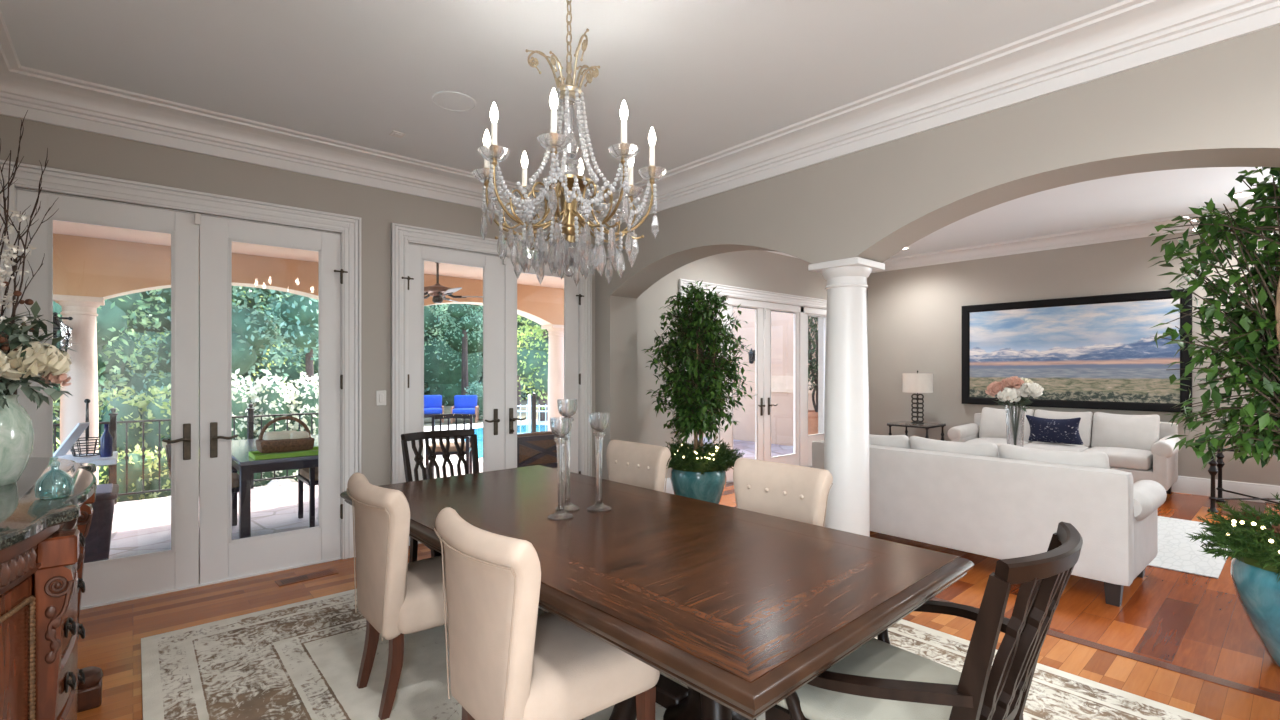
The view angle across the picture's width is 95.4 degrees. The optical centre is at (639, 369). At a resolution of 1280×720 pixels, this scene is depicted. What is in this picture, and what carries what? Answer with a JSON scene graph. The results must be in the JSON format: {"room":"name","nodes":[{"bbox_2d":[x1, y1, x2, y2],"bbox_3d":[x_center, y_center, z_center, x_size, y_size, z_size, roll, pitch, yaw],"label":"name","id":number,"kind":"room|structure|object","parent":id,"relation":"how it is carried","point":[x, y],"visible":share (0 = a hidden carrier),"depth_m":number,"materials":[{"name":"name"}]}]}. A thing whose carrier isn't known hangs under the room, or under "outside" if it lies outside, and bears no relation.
{"room":"dining room","nodes":[
{"label":"dining room","id":0,"kind":"room"},
{"bbox_2d":[53,233,563,325],"bbox_3d":[-4.388,-1.100,6.787,8.700,0.760,0.320,0,0,-41],"label":"wall","id":1,"kind":"structure","parent":0,"point":[82,266],"depth_m":6.07,"materials":[{"name":"paint"}]},
{"bbox_2d":[53,220,563,288],"bbox_3d":[-3.462,-1.380,5.724,8.700,0.160,3.130,0,0,-41],"label":"ceiling","id":2,"kind":"structure","parent":0,"point":[59,227],"depth_m":6.28,"materials":[{"name":"paint"}]},
{"bbox_2d":[424,262,482,302],"bbox_3d":[-2.330,-1.035,6.696,1.346,0.530,1.319,0,0,-41],"label":"ceiling fan","id":3,"kind":"object","parent":2,"relation":"hanging from","point":[437,291],"visible":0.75,"depth_m":6.68,"materials":[{"name":"brown metal"}]},
{"bbox_2d":[0,115,867,485],"bbox_3d":[-0.041,-0.230,6.456,10.260,3.300,0.250,0,0,-41],"label":"wall","id":4,"kind":"structure","parent":0,"point":[69,149],"depth_m":4.54,"materials":[{"name":"beige paint"}]},
{"bbox_2d":[0,160,360,609],"bbox_3d":[-2.953,0.130,3.909,1.942,2.580,0.338,0,0,-41],"label":"door","id":5,"kind":"structure","parent":4,"relation":"in","point":[203,552],"depth_m":3.84,"materials":[{"name":"white paint"}]},
{"bbox_2d":[391,223,591,545],"bbox_3d":[-1.316,0.130,5.335,1.946,2.580,0.338,0,0,-41],"label":"door","id":6,"kind":"structure","parent":4,"relation":"in","point":[500,418],"depth_m":5.16,"materials":[{"name":"white paint"}]},
{"bbox_2d":[679,279,826,482],"bbox_3d":[1.701,0.185,7.898,3.450,2.470,0.224,0,0,-41],"label":"door","id":7,"kind":"structure","parent":4,"relation":"in","point":[802,442],"depth_m":7.86,"materials":[{"name":"white paint"}]},
{"bbox_2d":[109,437,792,558],"bbox_3d":[-2.096,1.540,7.126,12.600,0.200,3.500,0,0,-41],"label":"floor","id":8,"kind":"structure","parent":0,"point":[138,526],"depth_m":5.76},
{"bbox_2d":[53,294,104,484],"bbox_3d":[-5.556,0.360,5.769,0.380,2.160,0.380,0,0,-41],"label":"patio column","id":9,"kind":"structure","parent":8,"relation":"on","point":[83,372],"depth_m":5.68,"materials":[{"name":"paint"}]},
{"bbox_2d":[53,451,117,465],"bbox_3d":[-4.271,1.025,4.263,0.660,0.750,0.500,0,0,-41],"label":"console","id":10,"kind":"object","parent":8,"relation":"on","point":[97,460],"visible":0.03,"depth_m":4.27,"materials":[{"name":"paint"}]},
{"bbox_2d":[53,422,89,456],"bbox_3d":[-4.102,0.500,4.199,0.194,0.243,0.085,0,0,-1],"label":"serving board","id":11,"kind":"object","parent":10,"relation":"on","point":[79,428],"visible":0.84,"depth_m":4.18,"materials":[{"name":"wood"}]},
{"bbox_2d":[70,399,99,456],"bbox_3d":[-4.170,0.430,4.391,0.217,0.427,0.217,0,0,-41],"label":"wire basket","id":12,"kind":"object","parent":10,"relation":"on","point":[87,401],"visible":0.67,"depth_m":4.36,"materials":[{"name":"black metal"}]},
{"bbox_2d":[100,423,112,456],"bbox_3d":[-4.002,0.525,4.365,0.072,0.250,0.072,0,0,-41],"label":"bottle","id":13,"kind":"object","parent":10,"relation":"on","point":[106,440],"visible":1,"depth_m":4.34,"materials":[{"name":"glass"}]},
{"bbox_2d":[84,483,118,562],"bbox_3d":[-3.790,1.123,3.886,0.460,0.633,0.460,0,0,-41],"label":"bin","id":14,"kind":"object","parent":8,"relation":"on","point":[98,539],"visible":0.24,"depth_m":3.84,"materials":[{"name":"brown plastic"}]},
{"bbox_2d":[53,403,317,503],"bbox_3d":[-5.800,0.922,6.154,5.338,1.035,0.075,0,0,-41],"label":"iron railing","id":15,"kind":"object","parent":8,"relation":"on","point":[112,469],"visible":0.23,"depth_m":6.42,"materials":[{"name":"metal"}]},
{"bbox_2d":[162,438,238,525],"bbox_3d":[-3.790,1.010,5.053,0.558,0.860,0.550,0,0,-41],"label":"patio chair","id":16,"kind":"object","parent":8,"relation":"on","point":[235,477],"visible":0.16,"depth_m":5.02,"materials":[{"name":"paint"}]},
{"bbox_2d":[232,435,317,538],"bbox_3d":[-3.125,1.065,5.368,1.140,0.750,1.700,0,0,-41],"label":"patio table","id":17,"kind":"object","parent":8,"relation":"on","point":[242,462],"visible":0.17,"depth_m":4.48,"materials":[{"name":"paint"}]},
{"bbox_2d":[249,446,317,459],"bbox_3d":[-2.798,0.672,4.764,0.642,0.034,0.312,0,0,-41],"label":"tray","id":18,"kind":"object","parent":17,"relation":"on","point":[256,455],"visible":0.59,"depth_m":4.63,"materials":[{"name":"plastic"}]},
{"bbox_2d":[255,416,314,452],"bbox_3d":[-2.872,0.513,4.713,0.383,0.279,0.255,0,0,-41],"label":"wicker basket","id":19,"kind":"object","parent":18,"relation":"on","point":[277,441],"visible":1,"depth_m":4.64,"materials":[{"name":"brown wicker"}]},
{"bbox_2d":[297,467,317,527],"bbox_3d":[-2.958,1.010,5.646,0.558,0.860,0.550,0,0,-41],"label":"patio chair","id":20,"kind":"object","parent":8,"relation":"on","point":[309,476],"visible":0.14,"depth_m":5.32,"materials":[{"name":"paint"}]},
{"bbox_2d":[300,467,317,480],"bbox_3d":[-2.987,0.980,5.621,0.460,0.080,0.480,0,0,-41],"label":"cushion","id":21,"kind":"object","parent":20,"relation":"on","point":[306,474],"depth_m":5.38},
{"bbox_2d":[425,414,472,478],"bbox_3d":[-2.437,1.010,7.470,0.550,0.860,0.558,0,0,-11],"label":"patio chair","id":22,"kind":"object","parent":8,"relation":"on","point":[467,450],"visible":0.44,"depth_m":7.61,"materials":[{"name":"paint"}]},
{"bbox_2d":[430,442,470,451],"bbox_3d":[-2.430,0.980,7.432,0.480,0.080,0.460,0,0,-11],"label":"cushion","id":23,"kind":"object","parent":22,"relation":"on","point":[467,446],"depth_m":7.25,"materials":[{"name":"fabric"}]},
{"bbox_2d":[517,431,556,468],"bbox_3d":[-1.221,1.055,6.609,0.780,0.770,0.770,0,0,-35],"label":"woven armchair","id":24,"kind":"object","parent":8,"relation":"on","point":[533,448],"visible":0.3,"depth_m":6.25,"materials":[{"name":"brown wicker"}]},
{"bbox_2d":[541,324,563,430],"bbox_3d":[-1.357,0.360,9.428,0.380,2.160,0.380,0,0,-41],"label":"patio column","id":25,"kind":"structure","parent":8,"relation":"on","point":[555,332],"depth_m":9.31,"materials":[{"name":"paint"}]},
{"bbox_2d":[808,316,817,434],"bbox_3d":[3.049,0.049,10.021,0.852,2.782,0.815,0,0,-41],"label":"potted tree","id":26,"kind":"object","parent":8,"relation":"on","point":[812,414],"visible":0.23,"depth_m":9.88,"materials":[{"name":"green plant"}]},
{"bbox_2d":[0,0,1124,195],"bbox_3d":[0.223,-1.670,1.898,4.270,0.100,6.970,0,0,-41],"label":"ceiling","id":27,"kind":"structure","parent":0,"point":[709,77],"depth_m":2.99,"materials":[{"name":"paint"}]},
{"bbox_2d":[432,91,475,111],"bbox_3d":[-1.119,-1.616,3.508,0.256,0.008,0.256,0,0,-41],"label":"ceiling speaker","id":28,"kind":"object","parent":27,"relation":"attached to","point":[448,100],"visible":1,"depth_m":3.50,"materials":[{"name":"paint"}]},
{"bbox_2d":[472,0,665,286],"bbox_3d":[-0.295,-0.998,2.420,0.756,1.243,0.756,0,0,25],"label":"chandelier","id":29,"kind":"object","parent":27,"relation":"hanging from","point":[566,257],"visible":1,"depth_m":2.35,"materials":[{"name":"metal"}]},
{"bbox_2d":[77,483,1279,719],"bbox_3d":[2.330,1.450,3.734,9.860,0.060,6.970,0,0,-41],"label":"floor","id":30,"kind":"structure","parent":0,"point":[111,643],"depth_m":3.25,"materials":[{"name":"brown wood"}]},
{"bbox_2d":[0,457,102,719],"bbox_3d":[-2.186,0.910,1.928,0.572,1.020,2.200,0,0,-41],"label":"sideboard","id":31,"kind":"object","parent":30,"relation":"on","point":[42,541],"visible":0.99,"depth_m":1.65,"materials":[{"name":"wood"}]},
{"bbox_2d":[0,112,76,485],"bbox_3d":[-2.262,-0.261,2.010,0.481,1.322,0.496,0,0,-41],"label":"flower arrangement","id":32,"kind":"object","parent":31,"relation":"on","point":[22,358],"visible":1,"depth_m":2.04,"materials":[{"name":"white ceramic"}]},
{"bbox_2d":[275,568,337,586],"bbox_3d":[-2.277,1.417,3.984,0.360,0.008,0.125,0,0,-44],"label":"floor vent","id":33,"kind":"object","parent":30,"relation":"in","point":[287,581],"visible":1,"depth_m":3.97,"materials":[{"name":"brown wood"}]},
{"bbox_2d":[141,589,1211,719],"bbox_3d":[0.023,1.413,2.493,3.250,0.012,4.320,0,0,-41],"label":"rug","id":34,"kind":"object","parent":30,"relation":"on","point":[301,660],"visible":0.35,"depth_m":2.70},
{"bbox_2d":[347,472,446,719],"bbox_3d":[-0.951,0.941,2.633,0.635,0.940,0.557,0,0,-41],"label":"upholstered chair","id":35,"kind":"object","parent":34,"relation":"on","point":[396,597],"visible":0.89,"depth_m":2.37,"materials":[{"name":"fabric"}]},
{"bbox_2d":[401,429,479,562],"bbox_3d":[-1.161,0.912,3.708,0.732,0.998,0.724,0,0,-41],"label":"armchair","id":36,"kind":"object","parent":34,"relation":"on","point":[461,433],"visible":0.22,"depth_m":3.90,"materials":[{"name":"brown wood"}]},
{"bbox_2d":[434,507,659,719],"bbox_3d":[-0.314,0.941,1.955,0.635,0.940,0.557,0,0,-41],"label":"upholstered chair","id":37,"kind":"object","parent":34,"relation":"on","point":[508,661],"visible":0.98,"depth_m":1.75,"materials":[{"name":"fabric"}]},
{"bbox_2d":[606,440,670,491],"bbox_3d":[-0.191,0.941,3.587,0.635,0.940,0.557,0,0,-41],"label":"upholstered chair","id":38,"kind":"object","parent":34,"relation":"on","point":[642,465],"visible":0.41,"depth_m":3.70,"materials":[{"name":"fabric"}]},
{"bbox_2d":[340,465,973,719],"bbox_3d":[-0.236,1.035,2.639,1.300,0.750,2.780,0,0,-43],"label":"dining table","id":39,"kind":"object","parent":34,"relation":"on","point":[741,608],"visible":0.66,"depth_m":1.92,"materials":[{"name":"brown wood"}]},
{"bbox_2d":[548,417,573,519],"bbox_3d":[-0.355,0.436,2.608,0.116,0.443,0.116,0,0,-41],"label":"candle holder","id":40,"kind":"object","parent":39,"relation":"on","point":[560,427],"visible":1,"depth_m":2.59,"materials":[{"name":"clear glass"}]},
{"bbox_2d":[550,417,570,435],"bbox_3d":[-0.355,0.257,2.608,0.096,0.083,0.096,0,0,-41],"label":"cup","id":41,"kind":"object","parent":40,"relation":"on","point":[560,426],"depth_m":2.57,"materials":[{"name":"clear glass"}]},
{"bbox_2d":[555,399,578,510],"bbox_3d":[-0.345,0.399,2.763,0.116,0.518,0.116,0,0,-41],"label":"candle holder","id":42,"kind":"object","parent":39,"relation":"on","point":[566,407],"visible":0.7,"depth_m":2.75,"materials":[{"name":"clear glass"}]},
{"bbox_2d":[557,399,577,416],"bbox_3d":[-0.345,0.181,2.763,0.096,0.083,0.096,0,0,-41],"label":"cup","id":43,"kind":"object","parent":42,"relation":"on","point":[566,407],"depth_m":2.73,"materials":[{"name":"clear glass"}]},
{"bbox_2d":[587,413,610,511],"bbox_3d":[-0.193,0.431,2.756,0.116,0.453,0.116,0,0,-41],"label":"candle holder","id":44,"kind":"object","parent":39,"relation":"on","point":[599,422],"visible":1,"depth_m":2.74,"materials":[{"name":"clear glass"}]},
{"bbox_2d":[589,413,608,430],"bbox_3d":[-0.193,0.246,2.756,0.096,0.083,0.096,0,0,-41],"label":"cup","id":45,"kind":"object","parent":44,"relation":"on","point":[598,421],"depth_m":2.72,"materials":[{"name":"clear glass"}]},
{"bbox_2d":[733,458,832,526],"bbox_3d":[0.530,0.941,2.776,0.635,0.940,0.557,0,0,-41],"label":"upholstered chair","id":46,"kind":"object","parent":34,"relation":"on","point":[788,491],"visible":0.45,"depth_m":2.89,"materials":[{"name":"fabric"}]},
{"bbox_2d":[765,522,1082,719],"bbox_3d":[0.784,0.912,1.634,0.732,0.998,0.724,0,0,-41],"label":"armchair","id":47,"kind":"object","parent":34,"relation":"on","point":[879,680],"visible":0.77,"depth_m":1.39,"materials":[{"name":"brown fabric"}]},
{"bbox_2d":[777,638,960,719],"bbox_3d":[0.723,0.934,1.705,0.544,0.077,0.512,0,0,-41],"label":"seat cushion","id":48,"kind":"object","parent":47,"relation":"on","point":[877,658],"depth_m":1.64,"materials":[{"name":"white fabric"}]},
{"bbox_2d":[642,280,757,503],"bbox_3d":[0.567,0.261,5.862,1.138,2.319,1.154,0,0,42],"label":"potted ficus","id":49,"kind":"object","parent":30,"relation":"on","point":[698,471],"visible":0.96,"depth_m":5.71,"materials":[{"name":"plant"}]},
{"bbox_2d":[670,469,726,503],"bbox_3d":[0.590,1.194,5.885,0.566,0.452,0.566,0,0,-41],"label":"pot","id":50,"kind":"object","parent":49,"relation":"attached to","point":[708,485],"depth_m":5.65,"materials":[{"name":"teal ceramic"}]},
{"bbox_2d":[808,257,884,536],"bbox_3d":[1.429,0.343,4.030,0.380,2.154,0.380,0,0,-41],"label":"column","id":51,"kind":"structure","parent":30,"relation":"on","point":[846,397],"depth_m":3.91,"materials":[{"name":"white paint"}]},
{"bbox_2d":[887,421,945,440],"bbox_3d":[4.079,1.103,8.593,0.600,0.634,0.600,0,0,-41],"label":"end table","id":52,"kind":"object","parent":30,"relation":"on","point":[926,425],"visible":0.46,"depth_m":8.53,"materials":[{"name":"black metal"}]},
{"bbox_2d":[902,371,932,423],"bbox_3d":[4.101,0.397,8.599,0.410,0.777,0.410,0,0,-41],"label":"table lamp","id":53,"kind":"object","parent":52,"relation":"on","point":[917,382],"visible":1,"depth_m":8.46,"materials":[{"name":"fabric"}]},
{"bbox_2d":[812,434,1166,606],"bbox_3d":[2.509,0.966,4.500,0.930,0.907,2.244,0,0,-41],"label":"sofa","id":54,"kind":"object","parent":30,"relation":"on","point":[1004,501],"visible":0.74,"depth_m":3.89,"materials":[{"name":"white fabric"}]},
{"bbox_2d":[869,434,909,448],"bbox_3d":[1.956,0.731,4.841,0.281,0.437,0.608,0,0,-41],"label":"cushion","id":55,"kind":"object","parent":54,"relation":"on","point":[897,441],"depth_m":4.62,"materials":[{"name":"white fabric"}]},
{"bbox_2d":[909,436,998,457],"bbox_3d":[2.364,0.731,4.373,0.281,0.437,0.608,0,0,-41],"label":"cushion","id":56,"kind":"object","parent":54,"relation":"on","point":[986,449],"depth_m":4.25,"materials":[{"name":"white fabric"}]},
{"bbox_2d":[998,443,1109,468],"bbox_3d":[2.771,0.731,3.906,0.281,0.437,0.608,0,0,-41],"label":"cushion","id":57,"kind":"object","parent":54,"relation":"on","point":[1096,459],"depth_m":3.79,"materials":[{"name":"white fabric"}]},
{"bbox_2d":[947,407,1182,493],"bbox_3d":[5.162,0.966,7.202,0.930,0.907,2.244,0,0,-41],"label":"sofa","id":58,"kind":"object","parent":30,"relation":"on","point":[1139,445],"visible":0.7,"depth_m":6.79,"materials":[{"name":"white fabric"}]},
{"bbox_2d":[965,437,1030,446],"bbox_3d":[4.673,0.993,7.599,0.680,0.190,0.612,0,0,-41],"label":"seat cushion","id":59,"kind":"object","parent":58,"relation":"on","point":[997,440],"depth_m":7.53,"materials":[{"name":"white fabric"}]},
{"bbox_2d":[979,407,1033,441],"bbox_3d":[4.899,0.731,7.796,0.281,0.437,0.608,0,0,-41],"label":"cushion","id":60,"kind":"object","parent":58,"relation":"on","point":[993,420],"depth_m":7.81,"materials":[{"name":"white fabric"}]},
{"bbox_2d":[1026,415,1082,444],"bbox_3d":[5.034,0.724,7.077,0.194,0.335,0.559,0,0,-41],"label":"throw pillow","id":61,"kind":"object","parent":58,"relation":"on","point":[1063,431],"visible":1,"depth_m":7.01,"materials":[{"name":"fabric"}]},
{"bbox_2d":[1023,442,1089,451],"bbox_3d":[5.080,0.993,7.131,0.680,0.190,0.612,0,0,-41],"label":"seat cushion","id":62,"kind":"object","parent":58,"relation":"on","point":[1037,445],"depth_m":6.98,"materials":[{"name":"white fabric"}]},
{"bbox_2d":[1032,409,1092,446],"bbox_3d":[5.307,0.731,7.328,0.281,0.437,0.608,0,0,-41],"label":"cushion","id":63,"kind":"object","parent":58,"relation":"on","point":[1086,422],"depth_m":7.16,"materials":[{"name":"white fabric"}]},
{"bbox_2d":[1082,446,1152,469],"bbox_3d":[5.488,0.993,6.664,0.680,0.190,0.612,0,0,-41],"label":"seat cushion","id":64,"kind":"object","parent":58,"relation":"on","point":[1120,457],"depth_m":6.41,"materials":[{"name":"white fabric"}]},
{"bbox_2d":[1091,412,1159,450],"bbox_3d":[5.714,0.731,6.861,0.281,0.437,0.608,0,0,-41],"label":"cushion","id":65,"kind":"object","parent":58,"relation":"on","point":[1140,432],"depth_m":6.79,"materials":[{"name":"white fabric"}]},
{"bbox_2d":[930,597,1279,701],"bbox_3d":[1.972,1.419,3.422,0.075,0.003,6.970,0,0,-41],"label":"trim","id":66,"kind":"structure","parent":30,"relation":"in","point":[1269,695],"depth_m":2.79,"materials":[{"name":"brown wood"}]},
{"bbox_2d":[1148,516,1229,578],"bbox_3d":[3.661,1.414,5.709,1.920,0.010,3.000,0,0,-41],"label":"rug","id":67,"kind":"object","parent":30,"relation":"on","point":[1176,552],"visible":0.16,"depth_m":4.52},
{"bbox_3d":[3.530,1.202,5.463,0.700,0.420,1.100,0,0,-41],"label":"coffee table","id":68,"kind":"object","parent":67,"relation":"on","visible":0},
{"bbox_2d":[985,376,1043,446],"bbox_3d":[3.503,0.521,5.445,0.409,0.935,0.391,0,0,1],"label":"flower vase","id":69,"kind":"object","parent":68,"relation":"on","point":[1012,388],"visible":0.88,"depth_m":5.38,"materials":[{"name":"clear glass"}]},
{"bbox_2d":[1148,167,1279,666],"bbox_3d":[3.241,0.176,2.792,1.103,2.487,1.143,0,0,10],"label":"potted ficus","id":70,"kind":"object","parent":30,"relation":"on","point":[1253,340],"visible":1,"depth_m":2.90,"materials":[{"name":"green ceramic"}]},
{"bbox_2d":[1231,558,1279,666],"bbox_3d":[3.179,1.166,2.730,0.576,0.508,0.576,0,0,-41],"label":"pot","id":71,"kind":"object","parent":70,"relation":"on","point":[1257,589],"depth_m":2.74,"materials":[{"name":"blue ceramic"}]},
{"bbox_2d":[1207,441,1279,512],"bbox_3d":[6.205,1.091,5.817,0.794,0.659,0.712,0,0,-41],"label":"end table","id":72,"kind":"object","parent":30,"relation":"on","point":[1219,463],"visible":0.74,"depth_m":5.81,"materials":[{"name":"black metal"}]},
{"bbox_2d":[698,307,817,445],"bbox_3d":[1.289,-0.280,13.059,0.300,4.200,8.000,0,0,-41],"label":"wall","id":73,"kind":"structure","parent":0,"point":[781,323],"depth_m":11.31,"materials":[{"name":"paint"}]},
{"bbox_2d":[771,376,815,393],"bbox_3d":[2.811,0.270,11.069,0.020,0.320,1.300,0,0,-41],"label":"trim","id":74,"kind":"structure","parent":73,"relation":"attached to","point":[784,384],"depth_m":11.13,"materials":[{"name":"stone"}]},
{"bbox_2d":[595,25,1279,479],"bbox_3d":[1.965,-0.250,3.416,0.350,3.340,6.970,0,0,-41],"label":"wall","id":75,"kind":"structure","parent":0,"point":[1216,105],"depth_m":3.37,"materials":[{"name":"beige paint"}]},
{"bbox_2d":[0,0,1279,229],"bbox_3d":[0.223,-1.519,1.898,4.270,0.202,6.970,0,0,-41],"label":"trim","id":76,"kind":"structure","parent":75,"relation":"attached to","point":[1125,35],"depth_m":3.45,"materials":[{"name":"white paint"}]},
{"bbox_2d":[868,220,1279,485],"bbox_3d":[6.123,-0.180,7.038,0.200,3.300,6.970,0,0,-41],"label":"wall","id":77,"kind":"structure","parent":0,"point":[915,314],"depth_m":8.36,"materials":[{"name":"beige paint"}]},
{"bbox_2d":[762,202,1275,272],"bbox_3d":[4.072,-1.675,5.252,5.240,0.170,6.970,0,0,-41],"label":"trim","id":78,"kind":"structure","parent":77,"relation":"attached to","point":[1141,229],"depth_m":7.65,"materials":[{"name":"white paint"}]},
{"bbox_2d":[962,289,1191,412],"bbox_3d":[5.495,-0.220,7.559,0.062,1.420,2.440,0,0,-41],"label":"framed picture","id":79,"kind":"object","parent":77,"relation":"attached to","point":[1100,351],"visible":0.88,"depth_m":7.41,"materials":[{"name":"paper"}]},
{"bbox_2d":[1171,476,1279,503],"bbox_3d":[6.039,1.323,6.965,0.022,0.195,6.970,0,0,-41],"label":"baseboard","id":80,"kind":"structure","parent":77,"relation":"attached to","point":[1184,484],"depth_m":6.43,"materials":[{"name":"white paint"}]},
{"bbox_2d":[890,167,1276,257],"bbox_3d":[4.072,-1.810,5.252,5.240,0.100,6.970,0,0,-41],"label":"ceiling","id":81,"kind":"structure","parent":0,"point":[1136,197],"depth_m":6.23,"materials":[{"name":"paint"}]},
{"bbox_3d":[-5.843,0.360,5.520,0.300,2.150,0.300,0,0,-41],"label":"pier","id":82,"kind":"object","parent":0,"visible":0},
{"bbox_2d":[53,312,72,351],"bbox_3d":[-5.479,-0.295,5.460,0.236,0.490,0.317,0,0,-41],"label":"wall lantern","id":83,"kind":"object","parent":82,"relation":"attached to","point":[66,330],"visible":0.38,"depth_m":5.41,"materials":[{"name":"black metal"}]},
{"label":"outside","id":84,"kind":"structure","parent":0,"visible":0},
{"bbox_2d":[424,400,538,426],"bbox_3d":[-27.005,1.870,40.134,90.000,0.200,79.200,0,0,-41],"label":"ground","id":85,"kind":"structure","parent":84,"point":[447,409],"depth_m":21.24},
{"bbox_2d":[53,289,170,417],"bbox_3d":[-9.852,-2.125,9.937,3.681,7.810,3.666,0,0,-30],"label":"broadleaf tree","id":86,"kind":"object","parent":85,"relation":"on","point":[115,348],"visible":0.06,"depth_m":10.08,"materials":[{"name":"green plant"}]},
{"bbox_2d":[53,383,170,459],"bbox_3d":[-8.279,1.031,8.571,4.556,1.787,1.236,0,0,-41],"label":"hedge","id":87,"kind":"object","parent":85,"relation":"on","point":[159,407],"visible":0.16,"depth_m":8.85,"materials":[{"name":"green plant"}]},
{"bbox_2d":[104,443,170,501],"bbox_3d":[-6.165,1.392,7.600,1.431,0.920,0.948,0,0,-41],"label":"shrub","id":88,"kind":"object","parent":85,"relation":"on","point":[151,467],"visible":0.2,"depth_m":7.30,"materials":[{"name":"green plant"}]},
{"bbox_2d":[114,286,313,395],"bbox_3d":[-9.343,-2.675,12.167,4.869,8.912,3.960,0,0,-21],"label":"broadleaf tree","id":89,"kind":"object","parent":85,"relation":"on","point":[246,344],"visible":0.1,"depth_m":12.10,"materials":[{"name":"teal plant"}]},
{"bbox_2d":[129,286,300,398],"bbox_3d":[-12.651,-3.721,17.241,5.182,10.987,6.173,0,0,-12],"label":"broadleaf tree","id":90,"kind":"object","parent":85,"relation":"on","point":[251,302],"visible":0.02,"depth_m":17.29,"materials":[{"name":"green plant"}]},
{"bbox_2d":[237,469,297,486],"bbox_3d":[-5.381,1.437,8.221,1.442,0.816,0.809,0,0,-32],"label":"shrub","id":91,"kind":"object","parent":85,"relation":"on","point":[292,472],"visible":0.08,"depth_m":8.07,"materials":[{"name":"green plant"}]},
{"bbox_2d":[232,368,317,439],"bbox_3d":[-6.127,0.983,9.707,2.087,2.024,1.398,0,0,-41],"label":"flowering shrub","id":92,"kind":"object","parent":85,"relation":"on","point":[272,398],"visible":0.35,"depth_m":9.47,"materials":[{"name":"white plant"}]},
{"bbox_2d":[233,287,317,381],"bbox_3d":[-7.460,-2.404,12.905,3.153,8.352,3.312,0,0,-33],"label":"broadleaf tree","id":93,"kind":"object","parent":85,"relation":"on","point":[298,322],"visible":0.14,"depth_m":12.39,"materials":[{"name":"teal plant"}]},
{"bbox_2d":[236,294,317,382],"bbox_3d":[-9.934,-3.385,17.703,5.037,10.322,4.620,0,0,-5],"label":"broadleaf tree","id":94,"kind":"object","parent":85,"relation":"on","point":[315,363],"visible":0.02,"depth_m":16.51,"materials":[{"name":"green plant"}]},
{"bbox_2d":[98,295,547,415],"bbox_3d":[-13.999,-4.071,28.235,52.753,13.110,9.100,0,0,-41],"label":"bushes","id":95,"kind":"object","parent":85,"relation":"on","point":[439,376],"visible":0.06,"depth_m":27.96,"materials":[{"name":"teal plant"}]},
{"bbox_2d":[424,395,443,422],"bbox_3d":[-7.334,1.315,19.611,1.360,0.910,0.730,0,0,-21],"label":"patio chair","id":96,"kind":"object","parent":85,"relation":"on","point":[433,405],"visible":0.38,"depth_m":19.83,"materials":[{"name":"fabric"}]},
{"bbox_2d":[424,395,441,407],"bbox_3d":[-7.130,1.090,19.985,0.630,0.460,0.180,0,0,-21],"label":"cushion","id":97,"kind":"object","parent":96,"relation":"on","point":[430,401],"depth_m":19.91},
{"bbox_2d":[424,305,460,352],"bbox_3d":[-9.699,-4.093,23.439,4.647,11.733,4.711,0,0,33],"label":"pine tree","id":98,"kind":"object","parent":85,"relation":"on","point":[430,321],"visible":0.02,"depth_m":23.62,"materials":[{"name":"green plant"}]},
{"bbox_2d":[425,304,482,369],"bbox_3d":[-7.079,-3.881,24.712,5.329,11.312,4.085,0,0,43],"label":"pine tree","id":99,"kind":"object","parent":85,"relation":"on","point":[474,345],"visible":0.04,"depth_m":24.16,"materials":[{"name":"green plant"}]},
{"bbox_2d":[433,304,482,394],"bbox_3d":[-6.627,-3.071,22.608,2.624,9.690,2.860,0,0,-4],"label":"pine tree","id":100,"kind":"object","parent":85,"relation":"on","point":[465,316],"visible":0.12,"depth_m":22.17,"materials":[{"name":"green plant"}]},
{"bbox_2d":[451,395,478,423],"bbox_3d":[-5.913,1.315,19.655,0.840,0.910,0.730,0,0,-11],"label":"patio chair","id":101,"kind":"object","parent":85,"relation":"on","point":[463,404],"visible":0.9,"depth_m":19.80,"materials":[{"name":"fabric"}]},
{"bbox_2d":[454,395,476,407],"bbox_3d":[-5.965,1.090,19.925,0.760,0.460,0.180,0,0,-11],"label":"cushion","id":102,"kind":"object","parent":101,"relation":"on","point":[460,401],"depth_m":19.84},
{"bbox_2d":[464,380,482,419],"bbox_3d":[-5.436,1.127,20.865,1.745,1.644,1.264,0,0,-41],"label":"rounded shrub","id":103,"kind":"object","parent":85,"relation":"on","point":[473,390],"visible":0.21,"depth_m":20.32,"materials":[{"name":"teal plant"}]},
{"bbox_2d":[517,314,539,408],"bbox_3d":[-5.494,-4.216,26.910,4.819,11.977,4.991,0,0,-18],"label":"pine tree","id":104,"kind":"object","parent":85,"relation":"on","point":[518,322],"visible":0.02,"depth_m":26.57,"materials":[{"name":"green plant"}]},
{"bbox_2d":[517,315,548,420],"bbox_3d":[-2.977,-2.095,17.994,3.543,7.731,3.146,0,0,-15],"label":"broadleaf tree","id":105,"kind":"object","parent":85,"relation":"on","point":[532,357],"visible":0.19,"depth_m":17.59,"materials":[{"name":"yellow plant"}]},
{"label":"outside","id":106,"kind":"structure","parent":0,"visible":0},
{"bbox_2d":[424,419,547,466],"bbox_3d":[-2.349,1.670,14.267,10.000,0.200,7.600,0,0,-41],"label":"pool deck","id":107,"kind":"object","parent":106,"point":[439,459],"visible":0.07,"depth_m":15.36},
{"bbox_2d":[517,395,547,433],"bbox_3d":[-1.996,1.073,13.696,2.590,0.995,0.090,0,0,-3],"label":"fence","id":108,"kind":"object","parent":107,"relation":"on","point":[529,396],"visible":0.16,"depth_m":13.64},
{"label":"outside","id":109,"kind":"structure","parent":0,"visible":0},
{"bbox_2d":[464,425,547,457],"bbox_3d":[-2.901,1.589,13.565,4.446,0.062,5.055,0,0,-41],"label":"pool water","id":110,"kind":"structure","parent":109,"point":[479,431],"depth_m":14.74,"materials":[{"name":"teal liquid"}]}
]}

